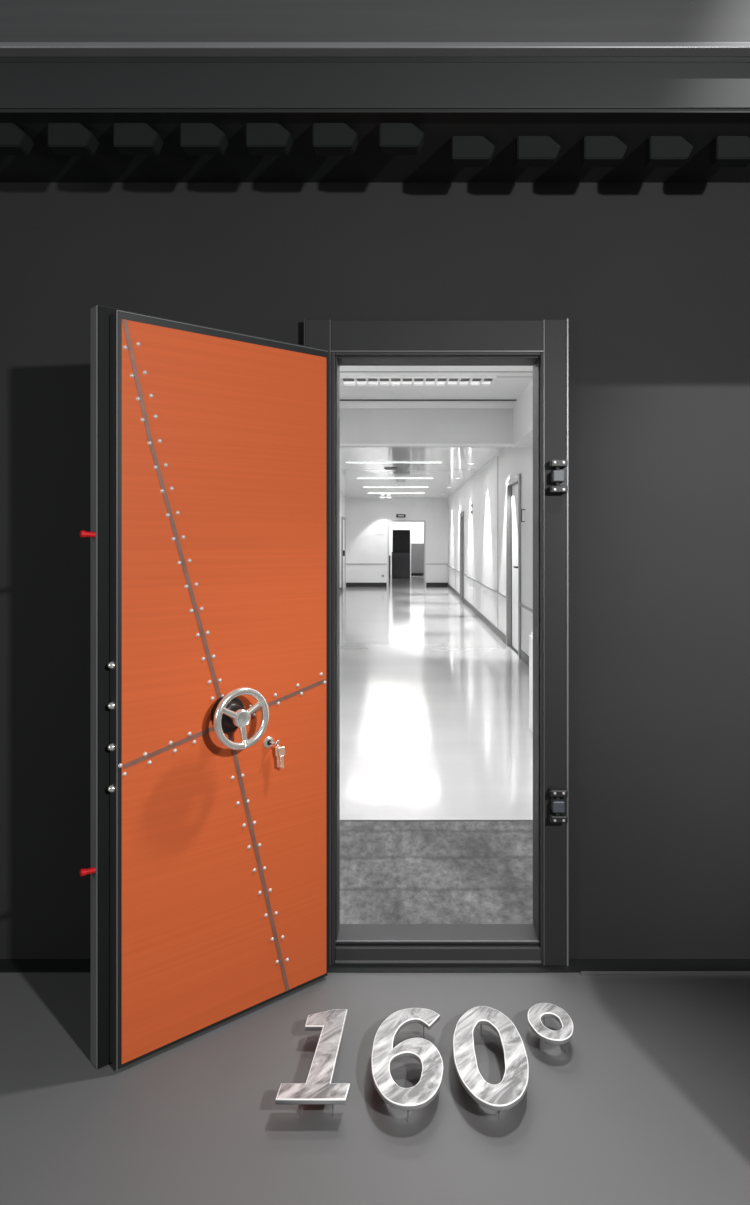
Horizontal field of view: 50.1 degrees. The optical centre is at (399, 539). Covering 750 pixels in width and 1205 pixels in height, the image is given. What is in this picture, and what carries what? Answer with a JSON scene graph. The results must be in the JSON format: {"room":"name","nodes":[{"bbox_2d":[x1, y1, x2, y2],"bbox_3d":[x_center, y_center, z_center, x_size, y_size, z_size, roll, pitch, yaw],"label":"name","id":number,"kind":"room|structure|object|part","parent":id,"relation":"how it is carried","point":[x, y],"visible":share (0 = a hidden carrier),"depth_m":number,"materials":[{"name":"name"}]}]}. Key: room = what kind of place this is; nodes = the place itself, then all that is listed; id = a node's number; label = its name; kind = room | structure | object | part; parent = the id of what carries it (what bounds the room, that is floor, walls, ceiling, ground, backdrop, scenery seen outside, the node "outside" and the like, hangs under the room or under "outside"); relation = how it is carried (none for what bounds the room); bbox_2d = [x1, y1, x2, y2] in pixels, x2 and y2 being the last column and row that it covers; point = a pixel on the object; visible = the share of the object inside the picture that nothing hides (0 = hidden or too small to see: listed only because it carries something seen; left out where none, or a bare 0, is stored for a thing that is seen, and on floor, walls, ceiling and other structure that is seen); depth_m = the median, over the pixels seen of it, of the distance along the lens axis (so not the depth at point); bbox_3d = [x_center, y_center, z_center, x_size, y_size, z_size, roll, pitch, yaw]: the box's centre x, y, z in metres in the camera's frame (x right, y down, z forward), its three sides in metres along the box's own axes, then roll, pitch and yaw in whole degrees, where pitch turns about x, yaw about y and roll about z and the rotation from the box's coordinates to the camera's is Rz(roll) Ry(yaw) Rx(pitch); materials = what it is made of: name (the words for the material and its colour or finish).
{"room":"vault entrance room","nodes":[
{"label":"vault entrance room","id":0,"kind":"room"},
{"bbox_2d":[340,494,345,587],"bbox_3d":[-1.706,-0.037,13.742,0.100,2.950,21.710,0,0,0],"label":"wall","id":1,"kind":"structure","parent":0,"point":[342,498],"depth_m":22.73,"materials":[{"name":"white paint"}]},
{"bbox_2d":[341,517,345,590],"bbox_3d":[-1.614,0.388,23.277,0.080,2.100,1.200,0,0,0],"label":"door","id":2,"kind":"structure","parent":1,"relation":"in","point":[343,519],"depth_m":23.22,"materials":[{"name":"grey metal"}]},
{"bbox_3d":[-1.644,0.423,23.277,0.020,2.010,1.040,0,0,0],"label":"door","id":3,"kind":"part","parent":2,"relation":"part of","materials":[{"name":"white paint"}]},
{"bbox_2d":[340,403,512,445],"bbox_3d":[-0.218,-1.243,8.635,2.876,0.452,0.030,0,0,0],"label":"trim","id":4,"kind":"structure","parent":1,"relation":"attached to","point":[342,405],"depth_m":8.62,"materials":[{"name":"white paint"}]},
{"bbox_2d":[340,399,516,400],"bbox_3d":[-0.218,-1.464,7.712,2.876,0.010,1.430,0,0,0],"label":"trim","id":5,"kind":"structure","parent":1,"relation":"attached to","point":[340,399],"depth_m":8.39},
{"bbox_2d":[0,182,749,958],"bbox_3d":[-0.650,-0.812,2.817,7.700,4.700,0.140,0,0,0],"label":"wall","id":6,"kind":"structure","parent":0,"point":[651,281],"depth_m":2.75,"materials":[{"name":"black paint"}]},
{"bbox_2d":[80,305,327,1070],"bbox_3d":[-0.525,0.400,2.369,0.778,2.075,0.202,0,0,-42],"label":"door","id":7,"kind":"structure","parent":6,"relation":"in","point":[208,871],"depth_m":2.32,"materials":[{"name":"orange metal"}]},
{"bbox_2d":[270,740,284,767],"bbox_3d":[-0.378,0.659,2.470,0.041,0.089,0.029,0,0,-42],"label":"keys","id":8,"kind":"object","parent":7,"relation":"hanging from","point":[279,751],"visible":1,"depth_m":2.47,"materials":[{"name":"silver metal"}]},
{"bbox_2d":[0,42,749,181],"bbox_3d":[-0.650,-1.299,2.487,7.700,0.170,0.520,0,0,0],"label":"ceiling beam","id":9,"kind":"structure","parent":6,"relation":"attached to","point":[566,93],"depth_m":2.27,"materials":[{"name":"metal"}]},
{"bbox_2d":[0,123,33,154],"bbox_3d":[-1.164,-1.189,2.380,0.131,0.070,0.060,0,0,0],"label":"beam lug","id":10,"kind":"structure","parent":9,"relation":"attached to","point":[13,141],"depth_m":2.35,"materials":[{"name":"black metal"}]},
{"bbox_2d":[48,123,98,154],"bbox_3d":[-0.968,-1.189,2.380,0.131,0.070,0.060,0,0,0],"label":"beam lug","id":11,"kind":"structure","parent":9,"relation":"attached to","point":[63,138],"depth_m":2.35,"materials":[{"name":"black metal"}]},
{"bbox_2d":[113,123,162,154],"bbox_3d":[-0.775,-1.189,2.380,0.131,0.070,0.060,0,0,0],"label":"beam lug","id":12,"kind":"structure","parent":9,"relation":"attached to","point":[128,138],"depth_m":2.35,"materials":[{"name":"black metal"}]},
{"bbox_2d":[180,123,228,154],"bbox_3d":[-0.579,-1.189,2.380,0.131,0.070,0.060,0,0,0],"label":"beam lug","id":13,"kind":"structure","parent":9,"relation":"attached to","point":[195,138],"depth_m":2.35,"materials":[{"name":"black metal"}]},
{"bbox_2d":[246,123,292,154],"bbox_3d":[-0.386,-1.189,2.380,0.131,0.070,0.060,0,0,0],"label":"beam lug","id":14,"kind":"structure","parent":9,"relation":"attached to","point":[261,138],"depth_m":2.35,"materials":[{"name":"black metal"}]},
{"bbox_2d":[313,123,357,154],"bbox_3d":[-0.191,-1.189,2.380,0.131,0.070,0.060,0,0,0],"label":"beam lug","id":15,"kind":"structure","parent":9,"relation":"attached to","point":[328,138],"depth_m":2.35,"materials":[{"name":"black metal"}]},
{"bbox_2d":[0,0,749,41],"bbox_3d":[-0.650,-1.884,2.299,7.700,1.000,0.056,0,0,0],"label":"ceiling","id":16,"kind":"structure","parent":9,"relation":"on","point":[20,20],"depth_m":2.28,"materials":[{"name":"metal"}]},
{"bbox_2d":[379,123,423,154],"bbox_3d":[0.005,-1.189,2.380,0.131,0.070,0.060,0,0,0],"label":"beam lug","id":17,"kind":"structure","parent":9,"relation":"attached to","point":[394,138],"depth_m":2.35,"materials":[{"name":"black metal"}]},
{"bbox_2d":[451,136,494,166],"bbox_3d":[0.223,-1.189,2.457,0.131,0.070,0.060,0,0,0],"label":"beam lug","id":18,"kind":"structure","parent":9,"relation":"attached to","point":[466,151],"depth_m":2.43,"materials":[{"name":"black metal"}]},
{"bbox_2d":[515,136,560,166],"bbox_3d":[0.422,-1.189,2.457,0.131,0.070,0.060,0,0,0],"label":"beam lug","id":19,"kind":"structure","parent":9,"relation":"attached to","point":[530,151],"depth_m":2.43,"materials":[{"name":"black metal"}]},
{"bbox_2d":[580,136,626,166],"bbox_3d":[0.624,-1.189,2.457,0.131,0.070,0.060,0,0,0],"label":"beam lug","id":20,"kind":"structure","parent":9,"relation":"attached to","point":[595,151],"depth_m":2.43,"materials":[{"name":"black metal"}]},
{"bbox_2d":[644,136,692,166],"bbox_3d":[0.823,-1.189,2.457,0.131,0.070,0.060,0,0,0],"label":"beam lug","id":21,"kind":"structure","parent":9,"relation":"attached to","point":[659,151],"depth_m":2.43,"materials":[{"name":"black metal"}]},
{"bbox_2d":[710,136,749,166],"bbox_3d":[1.025,-1.189,2.457,0.131,0.070,0.060,0,0,0],"label":"beam lug","id":22,"kind":"structure","parent":9,"relation":"attached to","point":[725,151],"depth_m":2.43,"materials":[{"name":"black metal"}]},
{"bbox_2d":[0,959,749,972],"bbox_3d":[-0.650,1.437,2.706,7.700,0.003,0.082,0,0,0],"label":"trim","id":23,"kind":"structure","parent":6,"relation":"attached to","point":[6,965],"depth_m":2.69,"materials":[{"name":"black metal"}]},
{"bbox_2d":[304,318,568,965],"bbox_3d":[0.122,0.345,2.759,0.893,2.185,0.196,0,0,0],"label":"door frame","id":24,"kind":"structure","parent":6,"relation":"attached to","point":[543,345],"depth_m":2.71,"materials":[{"name":"metal"}]},
{"bbox_3d":[-0.277,0.346,2.727,0.085,2.183,0.040,0,0,0],"label":"casing","id":25,"kind":"part","parent":24,"relation":"part of","materials":[{"name":"metal"}]},
{"bbox_3d":[0.524,0.346,2.727,0.076,2.183,0.040,0,0,0],"label":"casing","id":26,"kind":"part","parent":24,"relation":"part of","materials":[{"name":"metal"}]},
{"bbox_2d":[581,971,749,974],"bbox_3d":[1.900,1.435,2.657,2.600,0.005,0.016,0,0,0],"label":"trim","id":27,"kind":"structure","parent":6,"relation":"attached to","point":[582,972],"depth_m":2.65,"materials":[{"name":"metal"}]},
{"bbox_2d":[0,973,749,1204],"bbox_3d":[-0.650,1.488,0.237,7.700,0.100,5.020,0,0,0],"label":"floor","id":28,"kind":"structure","parent":0,"point":[647,1102],"depth_m":2.04,"materials":[{"name":"grey concrete"}]},
{"bbox_2d":[275,1009,349,1116],"bbox_3d":[-0.216,1.405,2.157,0.180,0.066,0.379,0,0,0],"label":"numeral one","id":29,"kind":"object","parent":28,"relation":"on","point":[318,1089],"visible":1,"depth_m":2.06,"materials":[{"name":"silver metal"}]},
{"bbox_2d":[371,1008,442,1122],"bbox_3d":[0.020,1.405,2.150,0.192,0.066,0.407,0,0,0],"label":"numeral six","id":30,"kind":"object","parent":28,"relation":"on","point":[424,1092],"visible":1,"depth_m":2.12,"materials":[{"name":"silver metal"}]},
{"bbox_2d":[453,1006,528,1119],"bbox_3d":[0.241,1.405,2.154,0.195,0.066,0.417,0,0,0],"label":"numeral zero","id":31,"kind":"object","parent":28,"relation":"on","point":[510,1091],"visible":1,"depth_m":2.11,"materials":[{"name":"silver metal"}]},
{"bbox_2d":[528,1003,572,1053],"bbox_3d":[0.429,1.405,2.290,0.125,0.066,0.178,0,0,0],"label":"sign","id":32,"kind":"object","parent":28,"relation":"on","point":[536,1013],"visible":1,"depth_m":2.28,"materials":[{"name":"silver metal"}]},
{"bbox_2d":[346,498,447,586],"bbox_3d":[-0.092,-0.012,24.657,3.128,2.900,0.120,0,0,0],"label":"wall","id":33,"kind":"structure","parent":0,"point":[366,551],"depth_m":24.60,"materials":[{"name":"white paint"}]},
{"bbox_2d":[346,583,447,586],"bbox_3d":[-0.092,1.373,24.591,3.128,0.130,0.012,0,0,0],"label":"baseboard","id":34,"kind":"structure","parent":33,"relation":"attached to","point":[347,584],"depth_m":24.58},
{"bbox_2d":[396,514,404,517],"bbox_3d":[0.030,-0.737,24.565,0.280,0.100,0.064,0,0,0],"label":"exit sign","id":35,"kind":"object","parent":33,"relation":"attached to","point":[397,515],"visible":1,"depth_m":24.54,"materials":[{"name":"white paint"}]},
{"bbox_2d":[388,521,424,586],"bbox_3d":[0.200,0.423,24.652,1.153,2.030,0.170,0,0,0],"label":"trim","id":36,"kind":"structure","parent":33,"relation":"attached to","point":[388,521],"depth_m":24.57,"materials":[{"name":"grey metal"}]},
{"bbox_2d":[389,522,423,574],"bbox_3d":[0.650,-0.062,28.872,3.500,3.000,8.310,0,0,0],"label":"wall","id":37,"kind":"structure","parent":0,"point":[416,529],"depth_m":32.93,"materials":[{"name":"white paint"}]},
{"bbox_2d":[340,447,505,497],"bbox_3d":[-0.092,-1.329,16.634,3.128,0.080,15.927,0,0,0],"label":"ceiling","id":38,"kind":"structure","parent":0,"point":[455,460],"depth_m":14.67,"materials":[{"name":"white paint"}]},
{"bbox_2d":[346,462,441,462],"bbox_3d":[-0.100,-1.282,13.250,1.600,0.013,0.060,0,0,0],"label":"recessed light","id":39,"kind":"object","parent":38,"relation":"in","point":[346,462],"visible":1,"depth_m":13.24,"materials":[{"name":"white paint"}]},
{"bbox_2d":[357,478,432,478],"bbox_3d":[-0.100,-1.282,16.670,1.600,0.013,0.060,0,0,0],"label":"recessed light","id":40,"kind":"object","parent":38,"relation":"in","point":[357,478],"visible":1,"depth_m":16.66,"materials":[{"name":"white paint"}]},
{"bbox_2d":[364,487,427,487],"bbox_3d":[-0.100,-1.282,19.499,1.600,0.013,0.060,0,0,0],"label":"recessed light","id":41,"kind":"object","parent":38,"relation":"in","point":[364,487],"visible":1,"depth_m":19.50,"materials":[{"name":"white paint"}]},
{"bbox_2d":[340,408,512,446],"bbox_3d":[-0.218,-1.268,8.720,2.876,0.502,0.140,0,0,0],"label":"wall","id":42,"kind":"structure","parent":0,"point":[357,425],"depth_m":8.65,"materials":[{"name":"white paint"}]},
{"bbox_2d":[340,575,532,923],"bbox_3d":[0.272,1.488,17.907,3.856,0.100,30.040,0,0,0],"label":"floor","id":43,"kind":"structure","parent":0,"point":[427,733],"depth_m":5.14,"materials":[{"name":"white tile"}]},
{"bbox_2d":[389,555,390,577],"bbox_3d":[-0.415,1.013,30.527,0.110,0.850,0.400,0,0,0],"label":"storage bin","id":44,"kind":"object","parent":43,"relation":"on","point":[389,555],"visible":0.51,"depth_m":30.34,"materials":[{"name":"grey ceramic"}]},
{"bbox_2d":[392,530,409,577],"bbox_3d":[0.040,0.528,30.524,0.700,1.820,0.605,0,0,0],"label":"tall cabinet","id":45,"kind":"object","parent":43,"relation":"on","point":[401,538],"visible":0.98,"depth_m":30.22,"materials":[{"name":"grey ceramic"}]},
{"bbox_2d":[411,543,423,575],"bbox_3d":[0.785,0.788,32.327,0.670,1.300,0.240,0,0,0],"label":"screen","id":46,"kind":"object","parent":43,"relation":"on","point":[417,549],"visible":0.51,"depth_m":32.30,"materials":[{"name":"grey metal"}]},
{"bbox_2d":[340,646,532,820],"bbox_3d":[-0.092,1.488,7.465,3.128,0.101,6.725,0,0,0],"label":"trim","id":47,"kind":"structure","parent":43,"relation":"in","point":[340,646],"depth_m":4.11,"materials":[{"name":"grey"}]},
{"bbox_2d":[529,632,532,731],"bbox_3d":[1.220,1.068,5.817,0.490,0.740,0.500,0,0,0],"label":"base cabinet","id":48,"kind":"object","parent":43,"relation":"on","point":[531,635],"visible":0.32,"depth_m":5.99,"materials":[{"name":"white paint"}]},
{"bbox_2d":[340,366,532,402],"bbox_3d":[-0.092,-1.509,5.779,3.128,0.080,5.783,0,0,0],"label":"ceiling","id":49,"kind":"structure","parent":0,"point":[511,381],"depth_m":7.68,"materials":[{"name":"paint"}]},
{"bbox_2d":[340,376,496,385],"bbox_3d":[0.160,-1.458,7.357,1.420,0.022,0.380,0,0,0],"label":"recessed light","id":50,"kind":"object","parent":49,"relation":"in","point":[344,380],"visible":0.96,"depth_m":7.37,"materials":[{"name":"white paint"}]},
{"bbox_2d":[344,382,489,383],"bbox_3d":[0.160,-1.467,7.467,1.360,0.004,0.100,0,0,0],"label":"diffuser","id":51,"kind":"object","parent":50,"relation":"attached to","point":[344,382],"depth_m":7.46,"materials":[{"name":"white plastic"}]},
{"bbox_2d":[448,447,532,655],"bbox_3d":[1.522,-0.012,13.742,0.100,2.900,21.710,0,0,0],"label":"wall","id":52,"kind":"structure","parent":0,"point":[480,527],"depth_m":12.90,"materials":[{"name":"white paint"}]},
{"bbox_2d":[460,511,463,602],"bbox_3d":[1.494,0.388,18.897,0.147,2.100,1.020,0,0,0],"label":"door","id":53,"kind":"structure","parent":52,"relation":"in","point":[462,512],"depth_m":19.30,"materials":[{"name":"grey metal"}]},
{"bbox_2d":[448,584,528,666],"bbox_3d":[1.466,1.383,13.762,0.012,0.110,21.670,0,0,0],"label":"trim","id":54,"kind":"structure","parent":52,"relation":"attached to","point":[524,657],"depth_m":12.93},
{"bbox_2d":[447,565,532,612],"bbox_3d":[1.462,0.785,13.762,0.020,0.025,21.670,0,0,0],"label":"trim","id":55,"kind":"structure","parent":52,"relation":"attached to","point":[486,586],"depth_m":12.58,"materials":[{"name":"grey metal"}]},
{"bbox_2d":[497,456,497,627],"bbox_3d":[1.469,0.033,16.687,0.006,2.590,9.320,0,0,0],"label":"trim","id":56,"kind":"structure","parent":52,"relation":"attached to","point":[497,456],"depth_m":12.05,"materials":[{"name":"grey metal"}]},
{"bbox_2d":[506,474,520,657],"bbox_3d":[1.494,0.316,10.337,0.147,2.245,1.200,0,0,0],"label":"door","id":57,"kind":"structure","parent":52,"relation":"in","point":[513,485],"depth_m":10.68,"materials":[{"name":"grey metal"}]},
{"bbox_3d":[1.507,0.341,10.337,0.120,2.195,1.080,0,0,0],"label":"door casing","id":58,"kind":"part","parent":57,"relation":"part of","materials":[{"name":"grey metal"}]},
{"bbox_3d":[1.534,0.350,10.337,0.045,2.155,1.020,0,0,0],"label":"door","id":59,"kind":"part","parent":57,"relation":"part of","materials":[{"name":"white paint"}]},
{"bbox_2d":[521,509,524,521],"bbox_3d":[1.450,-0.287,9.447,0.045,0.150,0.024,0,0,0],"label":"room sign","id":60,"kind":"object","parent":52,"relation":"attached to","point":[522,510],"visible":1,"depth_m":9.44,"materials":[{"name":"white paint"}]},
{"bbox_3d":[1.454,-0.286,9.447,0.036,0.132,0.012,0,0,0],"label":"sign panel","id":61,"kind":"part","parent":60,"relation":"part of","materials":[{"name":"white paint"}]},
{"bbox_2d":[512,380,532,446],"bbox_3d":[1.346,-1.268,5.859,0.252,0.502,5.863,0,0,0],"label":"wall","id":62,"kind":"structure","parent":0,"point":[523,407],"depth_m":7.98,"materials":[{"name":"white paint"}]}
]}

